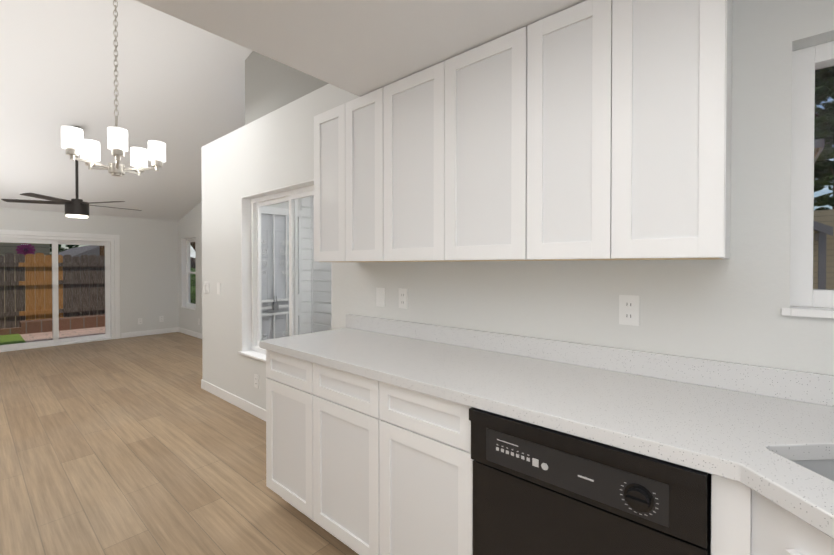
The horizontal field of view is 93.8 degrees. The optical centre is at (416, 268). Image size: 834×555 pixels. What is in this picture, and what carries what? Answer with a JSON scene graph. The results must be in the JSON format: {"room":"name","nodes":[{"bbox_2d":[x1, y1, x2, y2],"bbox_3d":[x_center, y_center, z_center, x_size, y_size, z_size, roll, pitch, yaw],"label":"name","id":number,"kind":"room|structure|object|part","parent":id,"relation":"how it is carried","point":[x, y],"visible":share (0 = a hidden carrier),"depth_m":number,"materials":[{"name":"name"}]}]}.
{"room":"kitchen","nodes":[
{"label":"kitchen","id":0,"kind":"room"},
{"bbox_2d":[0,208,178,337],"bbox_3d":[-6.696,0.110,5.686,0.160,2.330,6.040,0,1,41],"label":"wall","id":1,"kind":"structure","parent":0,"point":[149,293],"depth_m":7.28,"materials":[{"name":"white paint"}]},
{"bbox_2d":[0,229,119,351],"bbox_3d":[-5.994,0.330,6.470,0.144,1.875,1.710,0,1,41],"label":"door frame","id":2,"kind":"structure","parent":1,"relation":"attached to","point":[111,243],"depth_m":6.62,"materials":[{"name":"white plastic"}]},
{"bbox_2d":[121,327,177,337],"bbox_3d":[-5.075,1.211,7.442,0.015,0.095,0.920,0,1,41],"label":"baseboard","id":3,"kind":"structure","parent":1,"relation":"attached to","point":[167,330],"depth_m":7.41,"materials":[{"name":"white wood"}]},
{"bbox_2d":[159,316,163,321],"bbox_3d":[-4.960,0.967,7.578,0.009,0.115,0.070,0,1,41],"label":"electrical outlet","id":4,"kind":"object","parent":1,"relation":"attached to","point":[161,318],"visible":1,"depth_m":7.58,"materials":[{"name":"white plastic"}]},
{"bbox_2d":[0,332,358,554],"bbox_3d":[-2.935,1.355,2.456,10.090,0.100,6.040,0,1,41],"label":"floor","id":5,"kind":"structure","parent":0,"point":[144,445],"depth_m":2.64,"materials":[{"name":"brown wood"}]},
{"bbox_2d":[266,350,327,531],"bbox_3d":[-0.472,0.870,2.230,0.442,0.875,0.592,0,1,41],"label":"base cabinet","id":6,"kind":"object","parent":5,"relation":"on","point":[289,429],"visible":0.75,"depth_m":2.00,"materials":[{"name":"white wood"}]},
{"bbox_2d":[313,363,380,554],"bbox_3d":[-0.132,0.873,1.937,0.454,0.875,0.592,0,1,41],"label":"base cabinet","id":7,"kind":"object","parent":5,"relation":"on","point":[346,482],"visible":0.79,"depth_m":1.70,"materials":[{"name":"white wood"}]},
{"bbox_2d":[379,381,473,554],"bbox_3d":[0.209,0.875,1.644,0.442,0.875,0.592,0,1,41],"label":"base cabinet","id":8,"kind":"object","parent":5,"relation":"on","point":[426,484],"visible":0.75,"depth_m":1.42,"materials":[{"name":"white wood"}]},
{"bbox_2d":[469,407,710,554],"bbox_3d":[0.580,0.878,1.260,0.610,0.867,0.594,0,1,41],"label":"dishwasher","id":9,"kind":"object","parent":5,"relation":"on","point":[539,490],"visible":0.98,"depth_m":1.04,"materials":[{"name":"black metal"}]},
{"bbox_2d":[711,474,833,554],"bbox_3d":[1.121,0.886,0.546,1.132,0.875,1.064,0,1,41],"label":"base cabinet","id":10,"kind":"object","parent":5,"relation":"on","point":[776,529],"depth_m":0.83,"materials":[{"name":"white wood"}]},
{"bbox_2d":[259,314,833,474],"bbox_3d":[0.512,0.482,1.355,3.115,0.342,0.627,0,1,41],"label":"countertop","id":11,"kind":"structure","parent":10,"relation":"on","point":[665,407],"depth_m":1.32,"materials":[{"name":"stone"}]},
{"bbox_3d":[0.872,0.881,1.073,0.068,0.875,0.591,0,1,41],"label":"base cabinet filler","id":12,"kind":"part","parent":10,"relation":"part of","materials":[{"name":"white wood"}]},
{"bbox_2d":[715,414,833,538],"bbox_3d":[0.841,0.493,0.182,1.086,0.342,0.720,0,1,41],"label":"countertop","id":13,"kind":"structure","parent":10,"relation":"on","point":[767,432],"depth_m":0.84,"materials":[{"name":"stone"}]},
{"bbox_2d":[793,459,833,480],"bbox_3d":[1.026,0.555,0.542,0.840,0.211,0.840,0,1,41],"label":"sink","id":14,"kind":"object","parent":13,"relation":"in","point":[824,467],"depth_m":0.91,"materials":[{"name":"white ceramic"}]},
{"bbox_2d":[178,201,201,333],"bbox_3d":[-3.186,-0.371,6.537,4.360,3.276,0.160,0,1,41],"label":"wall","id":15,"kind":"structure","parent":0,"point":[189,223],"depth_m":7.27,"materials":[{"name":"white paint"}]},
{"bbox_2d":[181,237,195,309],"bbox_3d":[-4.323,0.078,7.496,0.728,1.358,0.160,0,1,41],"label":"dining room window","id":16,"kind":"structure","parent":15,"relation":"in","point":[185,263],"depth_m":7.72,"materials":[{"name":"white plastic"}]},
{"bbox_2d":[178,327,201,338],"bbox_3d":[-3.182,1.220,6.434,4.200,0.095,0.015,0,1,41],"label":"baseboard","id":17,"kind":"structure","parent":15,"relation":"attached to","point":[195,334],"depth_m":7.37,"materials":[{"name":"white wood"}]},
{"bbox_2d":[245,51,328,124],"bbox_3d":[0.265,-2.290,2.251,5.020,1.994,0.160,0,1,41],"label":"wall","id":18,"kind":"structure","parent":0,"point":[271,85],"depth_m":3.52,"materials":[{"name":"grey paint"}]},
{"bbox_2d":[268,197,310,333],"bbox_3d":[-1.794,-0.016,4.694,0.160,2.600,1.140,0,1,41],"label":"wall","id":19,"kind":"structure","parent":0,"point":[284,204],"depth_m":4.94,"materials":[{"name":"white paint"}]},
{"bbox_2d":[261,206,301,339],"bbox_3d":[-1.751,0.136,4.546,0.099,2.500,0.970,0,1,41],"label":"front door","id":20,"kind":"structure","parent":19,"relation":"in","point":[279,288],"depth_m":4.67,"materials":[{"name":"white"}]},
{"bbox_2d":[273,296,278,309],"bbox_3d":[-1.664,0.400,4.592,0.035,0.170,0.060,0,1,41],"label":"exterior lockbox","id":21,"kind":"object","parent":20,"relation":"attached to","point":[276,307],"depth_m":4.58,"materials":[{"name":"grey metal"}]},
{"bbox_3d":[-1.681,0.340,4.606,0.068,2.050,0.740,0,1,41],"label":"exterior security door","id":22,"kind":"part","parent":20,"relation":"part of","materials":[{"name":"white metal"}]},
{"bbox_2d":[0,0,585,220],"bbox_3d":[-2.996,-1.804,2.479,9.930,1.871,6.040,0,1,41],"label":"ceiling","id":23,"kind":"structure","parent":0,"point":[181,88],"depth_m":3.48,"materials":[{"name":"white paint"}]},
{"bbox_2d":[2,127,141,217],"bbox_3d":[-3.821,-1.081,4.418,1.199,0.996,1.197,0,1,41],"label":"fan","id":24,"kind":"object","parent":23,"relation":"hanging from","point":[77,207],"visible":0.79,"depth_m":4.30,"materials":[{"name":"black metal"}]},
{"bbox_2d":[61,0,165,176],"bbox_3d":[-2.049,-1.386,2.639,0.547,1.499,0.544,0,1,41],"label":"chandelier","id":25,"kind":"object","parent":23,"relation":"hanging from","point":[73,142],"visible":1,"depth_m":2.65,"materials":[{"name":"silver metal"}]},
{"bbox_2d":[201,0,833,497],"bbox_3d":[-0.050,0.005,2.451,5.730,2.600,0.300,0,1,41],"label":"wall","id":26,"kind":"structure","parent":0,"point":[723,310],"depth_m":1.54,"materials":[{"name":"white paint"}]},
{"bbox_2d":[204,282,208,292],"bbox_3d":[-2.223,0.195,4.122,0.116,0.115,0.008,0,1,41],"label":"double light switch","id":27,"kind":"object","parent":26,"relation":"attached to","point":[206,287],"visible":1,"depth_m":4.11,"materials":[{"name":"white plastic"}]},
{"bbox_2d":[217,283,220,293],"bbox_3d":[-1.995,0.197,3.926,0.070,0.115,0.008,0,1,41],"label":"light switch","id":28,"kind":"object","parent":26,"relation":"attached to","point":[218,289],"visible":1,"depth_m":3.92,"materials":[{"name":"white plastic"}]},
{"bbox_2d":[201,379,265,420],"bbox_3d":[-1.398,1.249,3.421,2.462,0.095,0.015,0,1,41],"label":"baseboard","id":29,"kind":"structure","parent":26,"relation":"attached to","point":[249,407],"depth_m":3.68,"materials":[{"name":"white wood"}]},
{"bbox_2d":[254,374,258,387],"bbox_3d":[-1.412,0.986,3.430,0.070,0.115,0.009,0,1,41],"label":"electrical outlet","id":30,"kind":"object","parent":26,"relation":"attached to","point":[256,381],"visible":1,"depth_m":3.42,"materials":[{"name":"white plastic"}]},
{"bbox_2d":[238,179,331,361],"bbox_3d":[-1.065,0.063,3.216,1.425,1.448,0.177,0,1,41],"label":"kitchen window","id":31,"kind":"structure","parent":26,"relation":"in","point":[251,225],"depth_m":3.60,"materials":[{"name":"white plastic"}]},
{"bbox_2d":[314,87,400,261],"bbox_3d":[-0.283,-0.470,2.234,0.584,0.858,0.322,0,1,41],"label":"upper cabinet","id":32,"kind":"object","parent":26,"relation":"attached to","point":[348,183],"visible":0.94,"depth_m":2.08,"materials":[{"name":"white wood"}]},
{"bbox_2d":[376,288,384,306],"bbox_3d":[-0.225,0.174,2.402,0.070,0.115,0.006,0,1,41],"label":"light switch","id":33,"kind":"object","parent":26,"relation":"attached to","point":[380,297],"visible":1,"depth_m":2.40,"materials":[{"name":"white plastic"}]},
{"bbox_2d":[399,288,407,308],"bbox_3d":[-0.082,0.172,2.276,0.070,0.115,0.009,0,1,41],"label":"duplex electrical outlet","id":34,"kind":"object","parent":26,"relation":"attached to","point":[403,298],"visible":1,"depth_m":2.27,"materials":[{"name":"white plastic"}]},
{"bbox_2d":[383,26,552,261],"bbox_3d":[0.222,-0.466,1.798,0.749,0.858,0.322,0,1,41],"label":"upper cabinet","id":35,"kind":"object","parent":26,"relation":"attached to","point":[455,154],"visible":0.94,"depth_m":1.63,"materials":[{"name":"white wood"}]},
{"bbox_2d":[346,314,833,406],"bbox_3d":[0.277,0.358,1.081,3.115,0.090,1.347,0,1,41],"label":"backsplash","id":36,"kind":"structure","parent":26,"relation":"attached to","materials":[{"name":"stone"}]},
{"bbox_2d":[619,295,639,325],"bbox_3d":[0.816,0.158,1.502,0.070,0.115,0.009,0,1,41],"label":"outlet","id":37,"kind":"object","parent":26,"relation":"attached to","point":[629,309],"visible":1,"depth_m":1.50,"materials":[{"name":"white plastic"}]},
{"bbox_2d":[527,0,731,260],"bbox_3d":[0.724,-0.461,1.365,0.574,0.858,0.322,0,1,41],"label":"upper cabinet","id":38,"kind":"object","parent":26,"relation":"attached to","point":[628,129],"visible":1,"depth_m":1.21,"materials":[{"name":"white wood"}]},
{"bbox_2d":[781,41,833,318],"bbox_3d":[1.535,-0.277,0.957,0.940,0.846,0.150,0,1,41],"label":"window","id":39,"kind":"structure","parent":26,"relation":"in","point":[806,298],"depth_m":1.24,"materials":[{"name":"white plastic"}]},
{"label":"outside","id":40,"kind":"structure","parent":0,"visible":0},
{"bbox_3d":[0.159,1.365,15.289,100.000,0.240,100.000,0,1,41],"label":"ground","id":41,"kind":"structure","parent":40,"visible":0},
{"bbox_2d":[0,334,25,344],"bbox_3d":[-8.315,1.293,5.971,1.430,0.018,3.220,0,1,41],"label":"grass","id":42,"kind":"structure","parent":41,"relation":"on","point":[16,338],"depth_m":7.05,"materials":[{"name":"green plant"}]},
{"bbox_2d":[0,242,49,324],"bbox_3d":[-14.386,-0.721,8.466,7.450,4.060,9.300,0,1,41],"label":"house","id":43,"kind":"structure","parent":41,"relation":"on","point":[12,247],"depth_m":9.13,"materials":[{"name":"beige"}]},
{"bbox_2d":[16,243,35,254],"bbox_3d":[-9.249,-0.448,9.229,0.020,0.340,0.340,0,1,41],"label":"flower","id":44,"kind":"object","parent":43,"relation":"attached to","point":[29,250],"depth_m":9.22,"materials":[{"name":"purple plant"}]},
{"bbox_2d":[20,327,104,341],"bbox_3d":[-7.030,1.305,7.293,2.430,0.030,11.500,0,1,41],"label":"patio","id":45,"kind":"structure","parent":41,"relation":"on","point":[63,334],"depth_m":7.67,"materials":[{"name":"beige concrete"}]},
{"bbox_2d":[0,314,104,334],"bbox_3d":[-7.052,1.160,8.829,0.390,0.230,9.200,0,1,41],"label":"edging","id":46,"kind":"object","parent":45,"relation":"on","point":[37,326],"depth_m":8.11,"materials":[{"name":"brick"}]},
{"bbox_2d":[50,244,78,254],"bbox_3d":[-21.482,-2.398,22.223,5.021,7.155,7.696,0,1,41],"label":"tree","id":47,"kind":"object","parent":41,"relation":"on","point":[60,248],"depth_m":21.52,"materials":[{"name":"green plant"}]},
{"bbox_2d":[58,245,99,307],"bbox_3d":[-13.592,0.106,16.173,8.000,2.260,3.800,0,1,41],"label":"house","id":48,"kind":"structure","parent":41,"relation":"on","point":[92,249],"depth_m":13.45,"materials":[{"name":"grey"}]},
{"bbox_2d":[0,253,195,328],"bbox_3d":[-8.010,0.445,8.086,0.060,1.574,11.234,0,1,41],"label":"fence","id":49,"kind":"object","parent":41,"relation":"on","point":[36,265],"depth_m":8.28,"materials":[{"name":"brown wood"}]},
{"bbox_2d":[100,246,104,255],"bbox_3d":[-10.098,-1.980,12.548,0.171,6.500,0.180,0,1,41],"label":"pole","id":50,"kind":"object","parent":41,"relation":"on","point":[102,251],"depth_m":12.48,"materials":[{"name":"brown wood"}]},
{"bbox_2d":[190,268,195,303],"bbox_3d":[-5.076,0.623,9.285,1.452,1.385,1.638,0,1,41],"label":"hedge","id":51,"kind":"object","parent":41,"relation":"on","point":[193,288],"depth_m":8.57,"materials":[{"name":"green plant"}]},
{"bbox_2d":[313,197,330,325],"bbox_3d":[-0.051,0.130,4.045,3.650,2.760,0.150,0,1,41],"label":"wall","id":52,"kind":"structure","parent":41,"relation":"on","point":[321,291],"depth_m":4.95,"materials":[{"name":"white"}]},
{"bbox_2d":[301,196,330,333],"bbox_3d":[-0.095,0.135,3.871,3.490,2.515,0.169,0,1,41],"label":"siding","id":53,"kind":"object","parent":52,"relation":"attached to","point":[309,286],"depth_m":4.98,"materials":[{"name":"white"}]},
{"bbox_2d":[797,138,833,307],"bbox_3d":[10.851,-2.250,16.799,13.020,6.960,9.800,0,1,41],"label":"house","id":54,"kind":"structure","parent":41,"relation":"on","point":[828,224],"depth_m":10.96,"materials":[{"name":"grey"}]},
{"bbox_2d":[814,66,833,209],"bbox_3d":[23.263,-7.678,21.343,11.282,17.730,10.966,0,1,41],"label":"pine","id":55,"kind":"object","parent":41,"relation":"on","point":[821,90],"depth_m":20.34,"materials":[{"name":"green plant"}]}
]}

